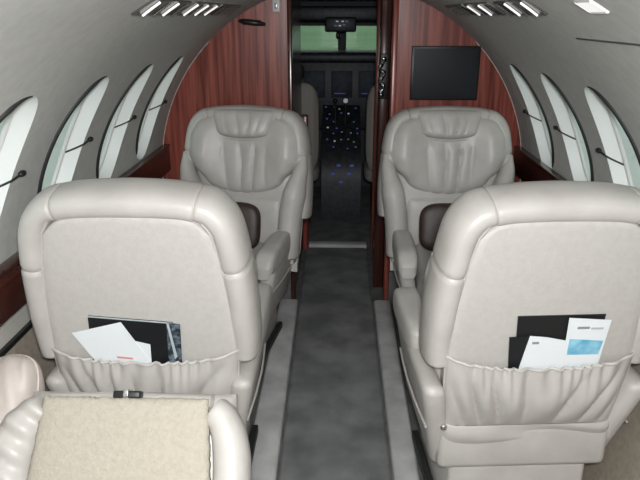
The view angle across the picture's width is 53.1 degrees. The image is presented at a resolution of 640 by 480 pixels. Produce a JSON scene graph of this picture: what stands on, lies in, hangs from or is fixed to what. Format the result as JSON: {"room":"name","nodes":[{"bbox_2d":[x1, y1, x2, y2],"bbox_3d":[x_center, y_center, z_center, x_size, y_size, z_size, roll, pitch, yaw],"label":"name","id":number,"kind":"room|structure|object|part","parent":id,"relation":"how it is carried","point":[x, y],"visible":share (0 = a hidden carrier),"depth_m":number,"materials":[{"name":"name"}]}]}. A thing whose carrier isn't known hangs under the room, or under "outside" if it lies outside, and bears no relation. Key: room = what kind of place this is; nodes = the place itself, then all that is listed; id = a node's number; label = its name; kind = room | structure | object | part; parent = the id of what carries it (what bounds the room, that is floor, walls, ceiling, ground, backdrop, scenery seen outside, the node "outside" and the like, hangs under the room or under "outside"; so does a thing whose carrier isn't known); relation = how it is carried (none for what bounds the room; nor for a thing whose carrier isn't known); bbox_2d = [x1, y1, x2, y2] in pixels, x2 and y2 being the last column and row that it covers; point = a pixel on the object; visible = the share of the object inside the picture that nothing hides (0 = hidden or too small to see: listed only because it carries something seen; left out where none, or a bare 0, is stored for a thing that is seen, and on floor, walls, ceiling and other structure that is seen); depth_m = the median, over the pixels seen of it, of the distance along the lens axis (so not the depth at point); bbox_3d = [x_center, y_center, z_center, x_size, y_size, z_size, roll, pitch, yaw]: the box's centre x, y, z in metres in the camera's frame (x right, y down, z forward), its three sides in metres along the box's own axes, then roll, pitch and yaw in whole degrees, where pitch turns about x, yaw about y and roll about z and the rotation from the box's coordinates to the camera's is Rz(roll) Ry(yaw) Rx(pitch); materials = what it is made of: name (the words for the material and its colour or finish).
{"room":"aircraft cabin","nodes":[
{"label":"aircraft cabin","id":0,"kind":"room"},
{"bbox_2d":[0,354,44,423],"bbox_3d":[-0.801,0.446,1.636,0.157,0.280,0.236,4,20,12],"label":"armrest","id":1,"kind":"object","parent":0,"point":[21,375],"visible":0.55,"depth_m":1.61,"materials":[{"name":"beige leather"}]},
{"bbox_2d":[4,327,56,390],"bbox_3d":[-0.814,0.735,1.478,0.112,0.650,4.150,1,19,2],"label":"wall","id":2,"kind":"structure","parent":0,"point":[27,345],"depth_m":1.90,"materials":[{"name":"beige carpet"}]},
{"bbox_2d":[0,320,32,356],"bbox_3d":[-0.862,0.423,1.369,0.012,0.014,4.148,1,19,2],"label":"trim","id":3,"kind":"structure","parent":2,"relation":"attached to","point":[28,326],"depth_m":1.78,"materials":[{"name":"black plastic"}]},
{"bbox_2d":[0,32,217,263],"bbox_3d":[-0.708,0.023,1.224,0.327,0.701,4.150,1,19,2],"label":"wall","id":4,"kind":"structure","parent":0,"point":[57,82],"depth_m":1.74,"materials":[{"name":"white plastic"}]},
{"bbox_2d":[0,96,37,215],"bbox_3d":[-0.762,-0.120,1.488,0.271,0.467,0.346,1,19,2],"label":"window","id":5,"kind":"structure","parent":4,"relation":"in","point":[19,117],"depth_m":1.55,"materials":[{"name":"white"}]},
{"bbox_3d":[-0.786,-0.123,1.461,0.224,0.442,0.270,1,19,2],"label":"pane frame","id":6,"kind":"part","parent":5,"relation":"part of","materials":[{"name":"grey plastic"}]},
{"bbox_3d":[-0.791,-0.140,1.605,0.099,0.041,0.034,-14,24,-34],"label":"shade cord","id":7,"kind":"part","parent":5,"relation":"part of","materials":[{"name":"black plastic"}]},
{"bbox_2d":[37,76,108,193],"bbox_3d":[-0.748,-0.278,1.936,0.271,0.467,0.346,1,19,2],"label":"window","id":8,"kind":"structure","parent":4,"relation":"in","point":[85,107],"depth_m":2.01,"materials":[{"name":"white"}]},
{"bbox_3d":[-0.772,-0.281,1.909,0.224,0.442,0.270,1,19,2],"label":"pane frame","id":9,"kind":"part","parent":8,"relation":"part of","materials":[{"name":"grey plastic"}]},
{"bbox_3d":[-0.777,-0.298,2.053,0.099,0.041,0.034,-14,24,-34],"label":"shade cord","id":10,"kind":"part","parent":8,"relation":"part of","materials":[{"name":"black plastic"}]},
{"bbox_2d":[0,177,162,348],"bbox_3d":[-0.871,0.390,1.359,0.001,0.080,4.150,1,19,2],"label":"trim","id":11,"kind":"structure","parent":4,"relation":"attached to","point":[17,321],"depth_m":1.80,"materials":[{"name":"grey leather"}]},
{"bbox_2d":[0,144,170,325],"bbox_3d":[-0.847,0.273,1.315,0.044,0.120,4.148,1,19,2],"label":"trim","id":12,"kind":"structure","parent":4,"relation":"attached to","point":[12,293],"depth_m":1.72,"materials":[{"name":"red wood"}]},
{"bbox_2d":[96,64,152,178],"bbox_3d":[-0.734,-0.436,2.384,0.271,0.467,0.346,1,19,2],"label":"window","id":13,"kind":"structure","parent":4,"relation":"in","point":[124,107],"depth_m":2.48,"materials":[{"name":"white"}]},
{"bbox_3d":[-0.758,-0.439,2.357,0.224,0.442,0.270,1,19,2],"label":"pane frame","id":14,"kind":"part","parent":13,"relation":"part of","materials":[{"name":"grey plastic"}]},
{"bbox_3d":[-0.763,-0.456,2.500,0.099,0.041,0.034,-14,24,-34],"label":"shade cord","id":15,"kind":"part","parent":13,"relation":"part of","materials":[{"name":"black plastic"}]},
{"bbox_2d":[136,56,182,158],"bbox_3d":[-0.720,-0.594,2.831,0.271,0.467,0.346,1,19,2],"label":"window","id":16,"kind":"structure","parent":4,"relation":"in","point":[150,113],"depth_m":2.93,"materials":[{"name":"white"}]},
{"bbox_3d":[-0.744,-0.598,2.804,0.224,0.442,0.270,1,19,2],"label":"pane frame","id":17,"kind":"part","parent":16,"relation":"part of","materials":[{"name":"grey plastic"}]},
{"bbox_2d":[292,0,302,286],"bbox_3d":[-0.150,-0.577,3.692,0.040,1.630,0.864,1,19,2],"label":"wall","id":18,"kind":"structure","parent":0,"point":[296,4],"depth_m":3.62,"materials":[{"name":"brown wood"}]},
{"bbox_2d":[287,0,295,298],"bbox_3d":[-0.144,-0.423,3.270,0.022,1.620,0.062,1,19,2],"label":"trim","id":19,"kind":"structure","parent":18,"relation":"attached to","point":[289,2],"depth_m":3.10,"materials":[{"name":"brown wood"}]},
{"bbox_2d":[301,114,308,249],"bbox_3d":[-0.096,-0.367,4.192,0.041,0.900,0.060,1,19,2],"label":"trim","id":20,"kind":"structure","parent":18,"relation":"attached to","point":[305,224],"depth_m":4.27,"materials":[{"name":"red wood"}]},
{"bbox_2d":[309,241,366,247],"bbox_3d":[0.100,0.034,4.364,0.431,0.030,0.070,1,19,2],"label":"trim","id":21,"kind":"structure","parent":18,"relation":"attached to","point":[322,244],"depth_m":4.33,"materials":[{"name":"grey metal"}]},
{"bbox_2d":[0,0,639,62],"bbox_3d":[0.043,-0.401,1.051,1.176,0.214,4.150,1,19,2],"label":"ceiling","id":22,"kind":"structure","parent":0,"point":[29,29],"depth_m":1.35,"materials":[{"name":"white plastic"}]},
{"bbox_2d":[131,0,191,16],"bbox_3d":[-0.386,-0.576,1.591,0.061,0.039,0.360,1,19,2],"label":"louvres","id":23,"kind":"object","parent":22,"relation":"attached to","point":[153,7],"visible":1,"depth_m":1.54,"materials":[{"name":"grey metal"}]},
{"bbox_2d":[177,2,219,15],"bbox_3d":[-0.373,-0.720,1.996,0.061,0.039,0.380,1,19,2],"label":"louvres","id":24,"kind":"object","parent":22,"relation":"attached to","point":[196,8],"visible":1,"depth_m":1.94,"materials":[{"name":"grey metal"}]},
{"bbox_2d":[207,4,241,15],"bbox_3d":[-0.360,-0.876,2.439,0.061,0.039,0.440,1,19,2],"label":"louvres","id":25,"kind":"object","parent":22,"relation":"attached to","point":[223,9],"visible":0.99,"depth_m":2.39,"materials":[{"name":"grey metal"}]},
{"bbox_2d":[444,4,476,15],"bbox_3d":[0.532,-0.877,2.443,0.061,0.039,0.380,1,19,2],"label":"louvres","id":26,"kind":"object","parent":22,"relation":"attached to","point":[457,9],"visible":1,"depth_m":2.39,"materials":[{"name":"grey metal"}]},
{"bbox_2d":[464,2,505,15],"bbox_3d":[0.520,-0.734,2.038,0.061,0.039,0.360,1,19,2],"label":"louvres","id":27,"kind":"object","parent":22,"relation":"attached to","point":[481,8],"visible":1,"depth_m":1.99,"materials":[{"name":"grey metal"}]},
{"bbox_2d":[493,0,547,16],"bbox_3d":[0.507,-0.594,1.642,0.061,0.039,0.320,1,19,2],"label":"louvres","id":28,"kind":"object","parent":22,"relation":"attached to","point":[512,7],"visible":1,"depth_m":1.60,"materials":[{"name":"grey metal"}]},
{"bbox_2d":[573,0,608,13],"bbox_3d":[0.499,-0.430,1.180,0.039,0.024,0.082,1,19,2],"label":"recessed light","id":29,"kind":"object","parent":22,"relation":"in","point":[590,6],"visible":1,"depth_m":1.17,"materials":[{"name":"white plastic"}]},
{"bbox_2d":[250,186,423,479],"bbox_3d":[0.087,0.555,2.978,1.740,0.030,7.150,1,19,2],"label":"floor","id":30,"kind":"structure","parent":0,"point":[319,230],"depth_m":4.34,"materials":[{"name":"grey carpet"}]},
{"bbox_2d":[0,389,250,479],"bbox_3d":[-0.452,0.764,1.254,0.598,0.723,0.750,1,19,2],"label":"seat","id":31,"kind":"object","parent":30,"relation":"on","point":[127,434],"visible":1,"depth_m":1.38,"materials":[{"name":"grey leather"}]},
{"bbox_2d":[17,177,272,466],"bbox_3d":[-0.466,0.295,1.999,0.619,1.113,0.656,1,19,2],"label":"passenger seat","id":32,"kind":"object","parent":30,"relation":"on","point":[176,251],"visible":0.79,"depth_m":1.62,"materials":[{"name":"grey leather"}]},
{"bbox_2d":[72,322,151,363],"bbox_3d":[-0.552,0.297,1.717,0.208,0.186,0.031,1,19,2],"label":"paper sheet","id":33,"kind":"object","parent":32,"relation":"in","point":[112,342],"visible":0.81,"depth_m":1.71,"materials":[{"name":"white paper"}]},
{"bbox_2d":[87,315,172,363],"bbox_3d":[-0.505,0.296,1.726,0.238,0.219,0.038,1,19,2],"label":"folder","id":34,"kind":"object","parent":32,"relation":"in","point":[154,333],"visible":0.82,"depth_m":1.69,"materials":[{"name":"black"}]},
{"bbox_3d":[-0.474,0.237,1.714,0.504,0.690,0.134,1,19,2],"label":"panel","id":35,"kind":"part","parent":32,"relation":"part of","materials":[{"name":"grey leather"}]},
{"bbox_2d":[136,341,151,361],"bbox_3d":[-0.501,0.333,1.738,0.097,0.163,0.027,1,19,2],"label":"paper sheet","id":36,"kind":"object","parent":32,"relation":"in","point":[146,348],"visible":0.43,"depth_m":1.71,"materials":[{"name":"white paper"}]},
{"bbox_2d":[166,323,181,362],"bbox_3d":[-0.390,0.307,1.723,0.048,0.202,0.036,1,19,2],"label":"magazine","id":37,"kind":"object","parent":32,"relation":"in","point":[173,330],"visible":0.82,"depth_m":1.70,"materials":[{"name":"grey paper"}]},
{"bbox_3d":[-0.248,0.773,2.183,0.024,0.032,0.435,1,19,2],"label":"seat rail","id":38,"kind":"part","parent":32,"relation":"part of","materials":[{"name":"black metal"}]},
{"bbox_3d":[-0.211,0.233,2.113,0.088,0.103,0.375,1,19,2],"label":"armrest","id":39,"kind":"part","parent":32,"relation":"part of","materials":[{"name":"grey leather"}]},
{"bbox_2d":[180,105,312,367],"bbox_3d":[-0.375,-0.009,2.860,0.619,1.113,0.656,4,20,10],"label":"passenger seat","id":40,"kind":"object","parent":30,"relation":"on","point":[261,156],"visible":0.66,"depth_m":2.87,"materials":[{"name":"grey leather"}]},
{"bbox_3d":[-0.338,-0.248,2.984,0.490,0.694,0.198,4,20,10],"label":"backrest","id":41,"kind":"part","parent":40,"relation":"part of","materials":[{"name":"grey leather"}]},
{"bbox_2d":[236,202,260,248],"bbox_3d":[-0.388,-0.061,2.727,0.278,0.204,0.099,4,20,10],"label":"pad","id":42,"kind":"object","parent":40,"relation":"on","point":[251,213],"visible":0.33,"depth_m":2.68,"materials":[{"name":"brown leather"}]},
{"bbox_2d":[252,242,263,282],"bbox_3d":[-0.394,0.130,2.801,0.316,0.150,0.450,4,20,10],"label":"seat cushion","id":43,"kind":"object","parent":40,"relation":"on","point":[255,250],"depth_m":2.83,"materials":[{"name":"grey leather"}]},
{"bbox_3d":[-0.238,0.489,2.986,0.024,0.032,0.435,4,20,10],"label":"seat rail","id":44,"kind":"part","parent":40,"relation":"part of","materials":[{"name":"black metal"}]},
{"bbox_3d":[-0.196,0.053,2.700,0.088,0.103,0.375,4,20,10],"label":"armrest","id":45,"kind":"part","parent":40,"relation":"part of","materials":[{"name":"grey leather"}]},
{"bbox_2d":[301,63,319,223],"bbox_3d":[-0.221,-0.724,4.769,0.440,1.190,0.542,1,19,2],"label":"seat","id":46,"kind":"object","parent":30,"relation":"on","point":[309,96],"visible":0.27,"depth_m":4.44,"materials":[{"name":"beige leather"}]},
{"bbox_3d":[-0.227,-0.789,4.518,0.440,0.640,0.112,1,19,2],"label":"backrest","id":47,"kind":"part","parent":46,"relation":"part of","materials":[{"name":"beige leather"}]},
{"bbox_2d":[313,160,319,180],"bbox_3d":[-0.219,-0.540,4.877,0.440,0.130,0.460,1,19,2],"label":"seat cushion","id":48,"kind":"object","parent":46,"relation":"on","point":[316,171],"depth_m":4.71,"materials":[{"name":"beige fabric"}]},
{"bbox_2d":[278,247,390,479],"bbox_3d":[0.036,0.888,1.973,0.405,0.012,4.990,1,19,2],"label":"carpet runner","id":49,"kind":"object","parent":30,"relation":"on","point":[335,429],"visible":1,"depth_m":2.74,"materials":[{"name":"grey carpet"}]},
{"bbox_2d":[321,98,360,219],"bbox_3d":[0.167,-0.667,5.066,0.300,0.885,0.576,1,19,2],"label":"pedestal","id":50,"kind":"object","parent":30,"relation":"on","point":[341,127],"visible":1,"depth_m":4.90,"materials":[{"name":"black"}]},
{"bbox_3d":[0.119,-0.995,5.008,0.016,0.184,0.065,1,19,2],"label":"thrust lever","id":51,"kind":"part","parent":50,"relation":"part of","materials":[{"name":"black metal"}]},
{"bbox_2d":[301,50,375,128],"bbox_3d":[0.180,-1.245,5.305,1.480,0.615,0.480,1,19,2],"label":"panel","id":52,"kind":"object","parent":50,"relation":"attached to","point":[340,75],"visible":0.27,"depth_m":5.15,"materials":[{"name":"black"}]},
{"bbox_3d":[0.199,-0.994,5.006,0.016,0.184,0.065,1,19,2],"label":"thrust lever","id":53,"kind":"part","parent":50,"relation":"part of","materials":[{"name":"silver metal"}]},
{"bbox_2d":[363,85,374,207],"bbox_3d":[0.549,-0.717,4.747,0.440,1.190,0.542,1,19,2],"label":"seat","id":54,"kind":"object","parent":30,"relation":"on","point":[368,163],"visible":0.12,"depth_m":4.48,"materials":[{"name":"beige"}]},
{"bbox_2d":[363,160,372,181],"bbox_3d":[0.550,-0.532,4.856,0.440,0.130,0.460,1,19,2],"label":"seat cushion","id":55,"kind":"object","parent":54,"relation":"on","point":[367,172],"depth_m":4.70,"materials":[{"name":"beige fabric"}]},
{"bbox_3d":[0.543,-0.782,4.496,0.440,0.640,0.112,1,19,2],"label":"backrest","id":56,"kind":"part","parent":54,"relation":"part of","materials":[{"name":"beige leather"}]},
{"bbox_2d":[377,105,514,297],"bbox_3d":[0.569,0.000,2.834,0.619,1.113,0.656,1,19,2],"label":"passenger seat","id":57,"kind":"object","parent":30,"relation":"on","point":[429,155],"visible":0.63,"depth_m":2.84,"materials":[{"name":"grey leather"}]},
{"bbox_3d":[0.358,0.048,2.714,0.088,0.103,0.375,1,19,2],"label":"armrest","id":58,"kind":"part","parent":57,"relation":"part of","materials":[{"name":"grey leather"}]},
{"bbox_2d":[414,244,432,297],"bbox_3d":[0.566,0.139,2.774,0.316,0.150,0.450,1,19,2],"label":"seat cushion","id":59,"kind":"object","parent":57,"relation":"on","point":[424,255],"depth_m":2.69,"materials":[{"name":"grey leather"}]},
{"bbox_2d":[419,203,451,250],"bbox_3d":[0.558,-0.052,2.701,0.278,0.204,0.099,1,19,2],"label":"pad","id":60,"kind":"object","parent":57,"relation":"on","point":[431,216],"visible":0.39,"depth_m":2.67,"materials":[{"name":"brown leather"}]},
{"bbox_3d":[0.575,-0.240,2.961,0.490,0.694,0.198,1,19,2],"label":"backrest","id":61,"kind":"part","parent":57,"relation":"part of","materials":[{"name":"grey leather"}]},
{"bbox_2d":[393,180,639,479],"bbox_3d":[0.577,0.305,1.970,0.637,1.113,0.656,-1,19,-2],"label":"passenger seat","id":62,"kind":"object","parent":30,"relation":"on","point":[504,252],"visible":0.93,"depth_m":1.67,"materials":[{"name":"grey leather"}]},
{"bbox_3d":[0.297,0.245,2.080,0.088,0.103,0.375,-1,19,-2],"label":"armrest","id":63,"kind":"part","parent":62,"relation":"part of","materials":[{"name":"grey leather"}]},
{"bbox_3d":[0.358,0.784,2.151,0.024,0.032,0.435,-1,19,-2],"label":"seat rail","id":64,"kind":"part","parent":62,"relation":"part of","materials":[{"name":"black metal"}]},
{"bbox_3d":[0.585,0.198,1.720,0.490,0.694,0.198,-1,19,-2],"label":"backrest","id":65,"kind":"part","parent":62,"relation":"part of","materials":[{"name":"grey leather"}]},
{"bbox_2d":[508,335,534,368],"bbox_3d":[0.526,0.328,1.700,0.072,0.178,0.031,-1,19,-2],"label":"booklet","id":66,"kind":"object","parent":62,"relation":"in","point":[517,345],"visible":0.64,"depth_m":1.68,"materials":[{"name":"black paper"}]},
{"bbox_3d":[0.587,0.248,1.685,0.504,0.690,0.134,-1,19,-2],"label":"panel","id":67,"kind":"part","parent":62,"relation":"part of","materials":[{"name":"grey leather"}]},
{"bbox_2d":[518,336,565,369],"bbox_3d":[0.583,0.328,1.699,0.128,0.180,0.030,-1,19,-2],"label":"card","id":68,"kind":"object","parent":62,"relation":"in","point":[540,352],"visible":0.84,"depth_m":1.68,"materials":[{"name":"white paper"}]},
{"bbox_2d":[516,314,605,339],"bbox_3d":[0.618,0.297,1.693,0.228,0.238,0.041,-1,19,-2],"label":"folder","id":69,"kind":"object","parent":62,"relation":"in","point":[551,326],"visible":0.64,"depth_m":1.65,"materials":[{"name":"black paper"}]},
{"bbox_2d":[561,318,611,368],"bbox_3d":[0.690,0.302,1.688,0.111,0.235,0.038,-1,19,-2],"label":"leaflet","id":70,"kind":"object","parent":62,"relation":"in","point":[585,338],"visible":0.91,"depth_m":1.67,"materials":[{"name":"white paper"}]},
{"bbox_2d":[301,1,376,185],"bbox_3d":[0.180,-1.276,5.655,1.620,1.640,0.080,1,19,2],"label":"wall","id":71,"kind":"structure","parent":0,"point":[303,3],"depth_m":5.42,"materials":[{"name":"grey"}]},
{"bbox_2d":[338,32,345,49],"bbox_3d":[0.179,-1.727,5.491,1.560,0.220,0.090,1,19,2],"label":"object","id":72,"kind":"structure","parent":71,"relation":"in","point":[342,41],"depth_m":5.46,"materials":[{"name":"grey plastic"}]},
{"bbox_2d":[301,0,376,0],"bbox_3d":[0.156,-1.760,4.625,1.620,0.040,1.600,1,19,2],"label":"ceiling","id":73,"kind":"structure","parent":0,"point":[301,0],"depth_m":5.03,"materials":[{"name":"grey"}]},
{"bbox_2d":[301,6,376,38],"bbox_3d":[0.172,-1.664,4.900,0.920,0.235,0.545,1,19,2],"label":"console","id":74,"kind":"object","parent":73,"relation":"attached to","point":[337,19],"visible":0.8,"depth_m":4.66,"materials":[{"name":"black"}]},
{"bbox_2d":[301,26,376,49],"bbox_3d":[6.933,-52.772,158.862,56.000,0.030,305.000,1,19,2],"label":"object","id":75,"kind":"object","parent":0,"point":[312,37],"depth_m":83.07,"materials":[{"name":"green glass"}]},
{"bbox_2d":[163,0,520,298],"bbox_3d":[0.105,-0.411,3.265,1.828,1.600,0.035,1,19,2],"label":"wall","id":76,"kind":"structure","parent":0,"point":[241,64],"depth_m":3.11,"materials":[{"name":"red wood"}]},
{"bbox_2d":[238,19,265,25],"bbox_3d":[-0.321,-1.027,3.021,0.130,0.033,0.040,1,19,2],"label":"coat hook","id":77,"kind":"object","parent":76,"relation":"attached to","point":[251,22],"visible":1,"depth_m":3.01,"materials":[{"name":"black plastic"}]},
{"bbox_2d":[251,299,297,479],"bbox_3d":[-0.215,1.026,1.557,0.140,0.028,4.140,1,19,2],"label":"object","id":78,"kind":"structure","parent":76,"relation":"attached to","point":[269,417],"depth_m":2.60,"materials":[{"name":"grey carpet"}]},
{"bbox_2d":[272,0,279,11],"bbox_3d":[-0.206,-1.099,3.004,0.036,0.057,0.016,1,19,2],"label":"light switch","id":79,"kind":"object","parent":76,"relation":"attached to","point":[275,3],"visible":1,"depth_m":3.00,"materials":[{"name":"grey plastic"}]},
{"bbox_2d":[281,275,290,298],"bbox_3d":[-0.341,0.149,3.452,0.369,0.420,0.012,1,19,2],"label":"baseboard","id":80,"kind":"structure","parent":76,"relation":"attached to","point":[287,295],"depth_m":3.49,"materials":[{"name":"grey carpet"}]},
{"bbox_2d":[388,260,398,304],"bbox_3d":[0.552,0.158,3.427,0.363,0.420,0.012,1,19,2],"label":"baseboard","id":81,"kind":"structure","parent":76,"relation":"attached to","point":[393,284],"depth_m":3.46,"materials":[{"name":"grey carpet"}]},
{"bbox_2d":[374,300,419,479],"bbox_3d":[0.274,1.031,1.544,0.098,0.028,4.140,1,19,2],"label":"trim","id":82,"kind":"structure","parent":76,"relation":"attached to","point":[402,450],"depth_m":2.59,"materials":[{"name":"grey carpet"}]},
{"bbox_2d":[409,46,480,99],"bbox_3d":[0.602,-0.803,3.085,0.328,0.254,0.014,1,19,2],"label":"wall monitor","id":83,"kind":"object","parent":76,"relation":"attached to","point":[437,72],"visible":1,"depth_m":3.08,"materials":[{"name":"black plastic"}]},
{"bbox_2d":[382,0,392,287],"bbox_3d":[0.390,-0.572,3.677,0.040,1.630,0.864,1,19,2],"label":"wall","id":84,"kind":"structure","parent":0,"point":[392,0],"depth_m":3.34,"materials":[{"name":"brown wood"}]},
{"bbox_2d":[370,0,380,250],"bbox_3d":[0.359,-0.698,4.050,0.036,1.620,0.080,1,19,2],"label":"door","id":85,"kind":"structure","parent":84,"relation":"in","point":[378,1],"depth_m":4.00,"materials":[{"name":"red wood"}]},
{"bbox_2d":[372,0,391,286],"bbox_3d":[0.336,-0.499,3.484,0.054,1.620,0.080,1,19,2],"label":"trim","id":86,"kind":"structure","parent":84,"relation":"attached to","point":[386,5],"depth_m":3.42,"materials":[{"name":"brown wood"}]},
{"bbox_2d":[378,53,388,98],"bbox_3d":[0.325,-0.841,3.297,0.056,0.230,0.044,1,19,2],"label":"door latch","id":87,"kind":"structure","parent":84,"relation":"in","point":[383,66],"depth_m":3.30,"materials":[{"name":"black metal"}]},
{"bbox_3d":[0.319,-0.847,3.295,0.045,0.191,0.036,1,19,2],"label":"lever","id":88,"kind":"part","parent":87,"relation":"part of","materials":[{"name":"silver metal"}]},
{"bbox_2d":[382,0,398,300],"bbox_3d":[0.358,-0.418,3.256,0.026,1.620,0.064,1,19,2],"label":"trim","id":89,"kind":"structure","parent":84,"relation":"attached to","point":[395,15],"depth_m":3.10,"materials":[{"name":"red wood"}]},
{"bbox_2d":[467,32,639,182],"bbox_3d":[0.794,0.038,1.182,0.327,0.701,4.150,1,19,2],"label":"wall","id":90,"kind":"structure","parent":0,"point":[616,76],"depth_m":2.07,"materials":[{"name":"white plastic"}]},
{"bbox_2d":[510,64,553,167],"bbox_3d":[0.922,-0.533,2.759,0.254,0.473,0.346,1,19,2],"label":"window","id":91,"kind":"structure","parent":90,"relation":"in","point":[541,127],"depth_m":2.85,"materials":[{"name":"white"}]},
{"bbox_3d":[0.945,-0.536,2.731,0.206,0.449,0.270,1,19,2],"label":"pane frame","id":92,"kind":"part","parent":91,"relation":"part of","materials":[{"name":"grey plastic"}]},
{"bbox_2d":[513,150,553,181],"bbox_3d":[0.933,0.290,1.266,0.044,0.120,4.148,1,19,2],"label":"trim","id":93,"kind":"structure","parent":90,"relation":"attached to","point":[525,169],"depth_m":2.98,"materials":[{"name":"red wood"}]},
{"bbox_2d":[514,146,567,180],"bbox_3d":[0.925,0.226,1.244,0.036,0.015,4.148,1,19,2],"label":"trim","id":94,"kind":"structure","parent":90,"relation":"attached to","point":[521,150],"depth_m":2.81,"materials":[{"name":"brown wood"}]},
{"bbox_2d":[540,73,593,181],"bbox_3d":[0.909,-0.387,2.344,0.254,0.473,0.346,1,19,2],"label":"window","id":95,"kind":"structure","parent":90,"relation":"in","point":[564,111],"depth_m":2.43,"materials":[{"name":"white"}]},
{"bbox_3d":[0.944,-0.406,2.460,0.097,0.044,0.035,16,25,37],"label":"shade cord","id":96,"kind":"part","parent":95,"relation":"part of","materials":[{"name":"black plastic"}]},
{"bbox_3d":[0.932,-0.389,2.316,0.206,0.449,0.270,1,19,2],"label":"pane frame","id":97,"kind":"part","parent":95,"relation":"part of","materials":[{"name":"grey plastic"}]},
{"bbox_2d":[576,38,639,45],"bbox_3d":[0.576,-0.054,0.318,0.005,0.005,2.570,1,19,2],"label":"trim","id":98,"kind":"structure","parent":90,"relation":"attached to","point":[596,40],"depth_m":1.34,"materials":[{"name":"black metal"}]},
{"bbox_2d":[584,86,639,186],"bbox_3d":[0.896,-0.240,1.929,0.254,0.473,0.346,1,19,2],"label":"window","id":99,"kind":"structure","parent":90,"relation":"in","point":[604,114],"depth_m":2.00,"materials":[{"name":"white"}]},
{"bbox_3d":[0.931,-0.259,2.045,0.097,0.044,0.035,16,25,37],"label":"shade cord","id":100,"kind":"part","parent":99,"relation":"part of","materials":[{"name":"black plastic"}]},
{"bbox_3d":[0.919,-0.243,1.901,0.206,0.449,0.270,1,19,2],"label":"pane frame","id":101,"kind":"part","parent":99,"relation":"part of","materials":[{"name":"grey plastic"}]},
{"bbox_2d":[582,363,639,479],"bbox_3d":[0.900,0.751,1.431,0.112,0.650,4.150,1,19,2],"label":"wall","id":102,"kind":"structure","parent":0,"point":[621,459],"depth_m":1.95,"materials":[{"name":"beige carpet"}]},
{"label":"outside","id":103,"kind":"structure","parent":0,"visible":0},
{"bbox_2d":[0,43,639,189],"bbox_3d":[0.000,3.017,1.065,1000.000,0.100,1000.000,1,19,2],"label":"apron","id":104,"kind":"object","parent":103,"point":[633,162],"depth_m":15.33,"materials":[{"name":"grey plastic"}]}
]}

